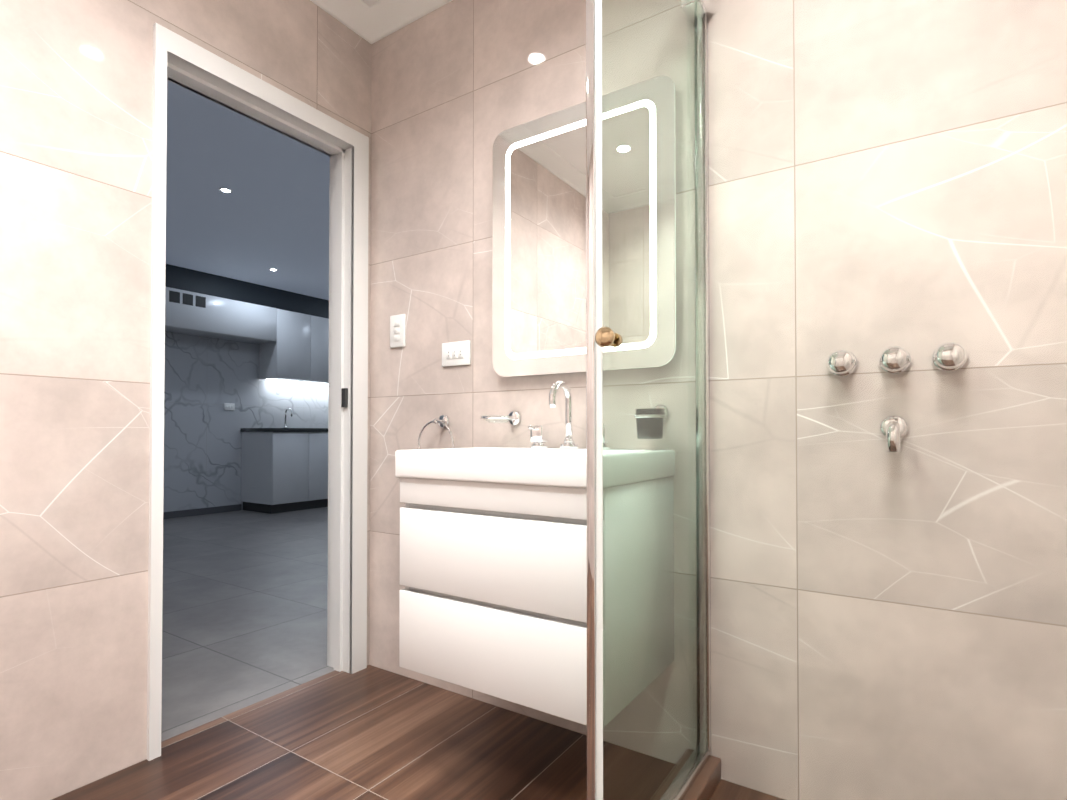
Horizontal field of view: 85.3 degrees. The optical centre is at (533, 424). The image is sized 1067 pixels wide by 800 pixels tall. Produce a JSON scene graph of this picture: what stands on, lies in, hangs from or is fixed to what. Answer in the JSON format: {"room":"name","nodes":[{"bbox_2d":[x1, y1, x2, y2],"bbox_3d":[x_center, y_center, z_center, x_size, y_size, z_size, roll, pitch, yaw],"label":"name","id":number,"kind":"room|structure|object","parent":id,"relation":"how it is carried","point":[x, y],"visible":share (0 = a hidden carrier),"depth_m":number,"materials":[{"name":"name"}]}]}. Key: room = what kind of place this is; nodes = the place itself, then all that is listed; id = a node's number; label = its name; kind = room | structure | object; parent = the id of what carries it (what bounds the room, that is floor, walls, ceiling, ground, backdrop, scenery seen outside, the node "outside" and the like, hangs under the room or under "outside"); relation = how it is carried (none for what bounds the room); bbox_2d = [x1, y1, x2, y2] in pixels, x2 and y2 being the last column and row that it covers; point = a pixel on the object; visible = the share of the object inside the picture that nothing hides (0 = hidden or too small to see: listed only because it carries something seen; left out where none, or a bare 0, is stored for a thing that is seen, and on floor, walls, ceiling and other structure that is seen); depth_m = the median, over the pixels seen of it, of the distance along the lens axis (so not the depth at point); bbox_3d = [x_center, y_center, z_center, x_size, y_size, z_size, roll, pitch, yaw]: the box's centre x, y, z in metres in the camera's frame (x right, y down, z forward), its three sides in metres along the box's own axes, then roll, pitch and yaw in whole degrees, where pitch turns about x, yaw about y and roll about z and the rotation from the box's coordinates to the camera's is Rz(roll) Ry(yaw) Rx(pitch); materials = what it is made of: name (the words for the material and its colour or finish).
{"room":"bathroom","nodes":[
{"label":"bathroom","id":0,"kind":"room"},
{"bbox_2d":[0,0,371,799],"bbox_3d":[0.151,-0.441,3.512,0.115,2.750,9.200,-1,-1,33],"label":"wall","id":1,"kind":"structure","parent":0,"point":[76,100],"depth_m":1.46,"materials":[{"name":"tile"}]},
{"bbox_2d":[147,23,368,760],"bbox_3d":[-0.897,-0.093,1.917,0.143,2.011,0.762,-1,-1,33],"label":"door frame","id":2,"kind":"structure","parent":1,"relation":"attached to","point":[179,60],"depth_m":2.14,"materials":[{"name":"white paint"}]},
{"bbox_2d":[310,0,370,34],"bbox_3d":[-1.185,-1.520,1.330,0.071,0.072,1.980,-1,-1,33],"label":"crown molding","id":3,"kind":"structure","parent":1,"relation":"attached to","point":[354,14],"depth_m":2.12,"materials":[{"name":"white paint"}]},
{"bbox_2d":[163,264,328,511],"bbox_3d":[-3.767,-0.404,6.094,0.100,2.750,9.200,-1,-1,33],"label":"wall","id":4,"kind":"structure","parent":0,"point":[206,379],"depth_m":6.42,"materials":[{"name":"stone"}]},
{"bbox_2d":[163,504,240,518],"bbox_3d":[-4.769,0.913,4.454,0.012,0.070,5.190,-1,-1,33],"label":"skirt","id":5,"kind":"object","parent":4,"relation":"attached to","point":[195,512],"visible":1,"depth_m":6.24,"materials":[{"name":"grey"}]},
{"bbox_2d":[165,287,276,346],"bbox_3d":[-3.593,-1.151,5.959,0.347,0.381,1.848,-1,-1,33],"label":"upper cabinet","id":6,"kind":"object","parent":4,"relation":"attached to","point":[186,312],"depth_m":6.10,"materials":[{"name":"white"}]},
{"bbox_2d":[224,403,234,409],"bbox_3d":[-3.420,-0.200,6.517,0.010,0.080,0.120,-1,-1,33],"label":"electrical outlet plate","id":7,"kind":"object","parent":4,"relation":"attached to","point":[229,406],"visible":1,"depth_m":6.51,"materials":[{"name":"white plastic"}]},
{"bbox_2d":[259,309,312,382],"bbox_3d":[-2.960,-0.930,6.917,0.345,0.796,0.450,-1,-1,33],"label":"upper cabinet","id":8,"kind":"object","parent":4,"relation":"attached to","point":[293,346],"depth_m":6.80,"materials":[{"name":"white"}]},
{"bbox_2d":[313,316,328,384],"bbox_3d":[-2.712,-0.925,7.293,0.345,0.796,0.450,-1,-1,33],"label":"upper cabinet","id":9,"kind":"object","parent":4,"relation":"attached to","point":[320,324],"depth_m":7.13,"materials":[{"name":"white"}]},
{"bbox_2d":[166,80,329,299],"bbox_3d":[-1.853,-1.717,4.851,4.685,0.080,9.200,-1,-1,33],"label":"ceiling","id":10,"kind":"structure","parent":0,"point":[271,210],"depth_m":4.35,"materials":[{"name":"white paint"}]},
{"bbox_2d":[219,187,232,192],"bbox_3d":[-2.212,-1.684,4.165,0.089,0.007,0.089,0,-1,24],"label":"recessed light","id":11,"kind":"object","parent":10,"relation":"in","point":[224,190],"depth_m":4.16,"materials":[{"name":"white paint"}]},
{"bbox_2d":[361,0,380,6],"bbox_3d":[-0.279,-1.605,0.728,2.250,0.080,2.150,-1,-1,33],"label":"ceiling","id":12,"kind":"structure","parent":0,"point":[369,3],"depth_m":2.12,"materials":[{"name":"white paint"}]},
{"bbox_2d":[52,507,783,799],"bbox_3d":[-0.824,0.968,4.135,7.150,0.050,9.200,-1,-1,33],"label":"floor","id":13,"kind":"structure","parent":0,"point":[369,732],"depth_m":1.80,"materials":[{"name":"brown wood"}]},
{"bbox_2d":[240,431,311,513],"bbox_3d":[-2.963,0.531,6.647,0.615,0.895,0.450,-1,-1,33],"label":"base cabinet","id":14,"kind":"object","parent":13,"relation":"on","point":[285,469],"depth_m":6.48,"materials":[{"name":"grey"}]},
{"bbox_2d":[240,427,327,430],"bbox_3d":[-2.116,0.081,7.919,0.638,0.042,3.526,-1,-1,33],"label":"countertop","id":15,"kind":"structure","parent":14,"relation":"on","point":[285,428],"depth_m":6.50,"materials":[{"name":"stone"}]},
{"bbox_2d":[312,431,327,508],"bbox_3d":[-2.715,0.537,7.023,0.615,0.895,0.451,-1,-1,33],"label":"base cabinet","id":16,"kind":"object","parent":13,"relation":"on","point":[319,438],"depth_m":6.79,"materials":[{"name":"grey"}]},
{"bbox_2d":[586,0,1066,799],"bbox_3d":[0.645,-0.131,0.986,1.013,2.060,0.665,-1,-1,33],"label":"glass shower door","id":17,"kind":"structure","parent":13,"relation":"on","point":[694,774],"depth_m":1.00,"materials":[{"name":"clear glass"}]},
{"bbox_2d":[369,0,1066,799],"bbox_3d":[0.382,-0.467,1.624,2.350,2.750,0.100,-1,-1,33],"label":"wall","id":18,"kind":"structure","parent":0,"point":[457,86],"depth_m":1.36,"materials":[{"name":"tile"}]},
{"bbox_2d":[390,314,405,347],"bbox_3d":[-0.501,-0.345,2.137,0.076,0.120,0.011,-1,-1,33],"label":"switch plate","id":19,"kind":"object","parent":18,"relation":"attached to","point":[397,330],"visible":1,"depth_m":2.13,"materials":[{"name":"white plastic"}]},
{"bbox_2d":[359,0,452,43],"bbox_3d":[0.293,-1.517,1.595,2.250,0.072,0.071,-1,-1,33],"label":"crown molding","id":20,"kind":"structure","parent":18,"relation":"attached to","point":[380,20],"depth_m":2.13,"materials":[{"name":"white paint"}]},
{"bbox_2d":[418,415,453,448],"bbox_3d":[-0.324,0.057,1.988,0.164,0.184,0.054,-1,-1,33],"label":"towel ring","id":21,"kind":"object","parent":18,"relation":"attached to","point":[442,421],"visible":0.77,"depth_m":1.99,"materials":[{"name":"silver metal"}]},
{"bbox_2d":[442,340,470,366],"bbox_3d":[-0.266,-0.242,1.980,0.125,0.082,0.011,-1,-1,33],"label":"electrical outlet plate","id":22,"kind":"object","parent":18,"relation":"attached to","point":[458,353],"visible":1,"depth_m":1.97,"materials":[{"name":"white plastic"}]},
{"bbox_2d":[481,411,520,425],"bbox_3d":[-0.098,-0.021,1.786,0.112,0.048,0.146,-1,-1,33],"label":"soap dish","id":23,"kind":"object","parent":18,"relation":"attached to","point":[513,418],"visible":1,"depth_m":1.82,"materials":[{"name":"silver metal"}]},
{"bbox_2d":[395,381,674,726],"bbox_3d":[0.009,0.254,1.530,0.599,0.757,0.445,-1,-1,33],"label":"bathroom vanity","id":24,"kind":"object","parent":18,"relation":"attached to","point":[493,572],"visible":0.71,"depth_m":1.34,"materials":[{"name":"white paint"}]},
{"bbox_2d":[395,447,674,488],"bbox_3d":[0.009,0.102,1.532,0.599,0.072,0.445,-1,-1,33],"label":"basin","id":25,"kind":"object","parent":24,"relation":"in","point":[474,467],"depth_m":1.36,"materials":[{"name":"white ceramic"}]},
{"bbox_2d":[528,381,609,448],"bbox_3d":[0.081,-0.028,1.632,0.252,0.190,0.126,-1,-1,33],"label":"faucet","id":26,"kind":"object","parent":24,"relation":"on","point":[538,433],"depth_m":1.65,"materials":[{"name":"silver metal"}]},
{"bbox_2d":[492,75,675,376],"bbox_3d":[0.130,-0.545,1.710,0.605,0.784,0.034,-1,-1,33],"label":"led mirror","id":27,"kind":"object","parent":18,"relation":"attached to","point":[539,260],"visible":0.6,"depth_m":1.71,"materials":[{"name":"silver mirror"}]},
{"bbox_2d":[633,404,669,438],"bbox_3d":[0.314,-0.009,1.526,0.089,0.094,0.126,-1,-1,33],"label":"tumbler","id":28,"kind":"object","parent":18,"relation":"attached to","point":[658,421],"depth_m":1.48,"materials":[{"name":"glass"}]},
{"bbox_2d":[827,350,857,376],"bbox_3d":[0.702,-0.135,1.310,0.059,0.059,0.063,-1,-1,33],"label":"valves","id":29,"kind":"object","parent":18,"relation":"attached to","point":[850,361],"depth_m":1.30,"materials":[{"name":"silver metal"}]},
{"bbox_2d":[879,415,907,451],"bbox_3d":[0.781,0.019,1.255,0.051,0.077,0.063,-1,-1,33],"label":"faucet","id":30,"kind":"object","parent":18,"relation":"attached to","point":[891,435],"depth_m":1.24,"materials":[{"name":"silver metal"}]},
{"bbox_2d":[878,346,911,373],"bbox_3d":[0.784,-0.137,1.256,0.059,0.058,0.063,-1,-1,33],"label":"valves","id":31,"kind":"object","parent":18,"relation":"attached to","point":[905,364],"depth_m":1.24,"materials":[{"name":"silver metal"}]},
{"bbox_2d":[932,342,967,371],"bbox_3d":[0.863,-0.137,1.204,0.058,0.060,0.063,-1,-1,33],"label":"valves","id":32,"kind":"object","parent":18,"relation":"attached to","point":[951,367],"depth_m":1.19,"materials":[{"name":"silver metal"}]}
]}

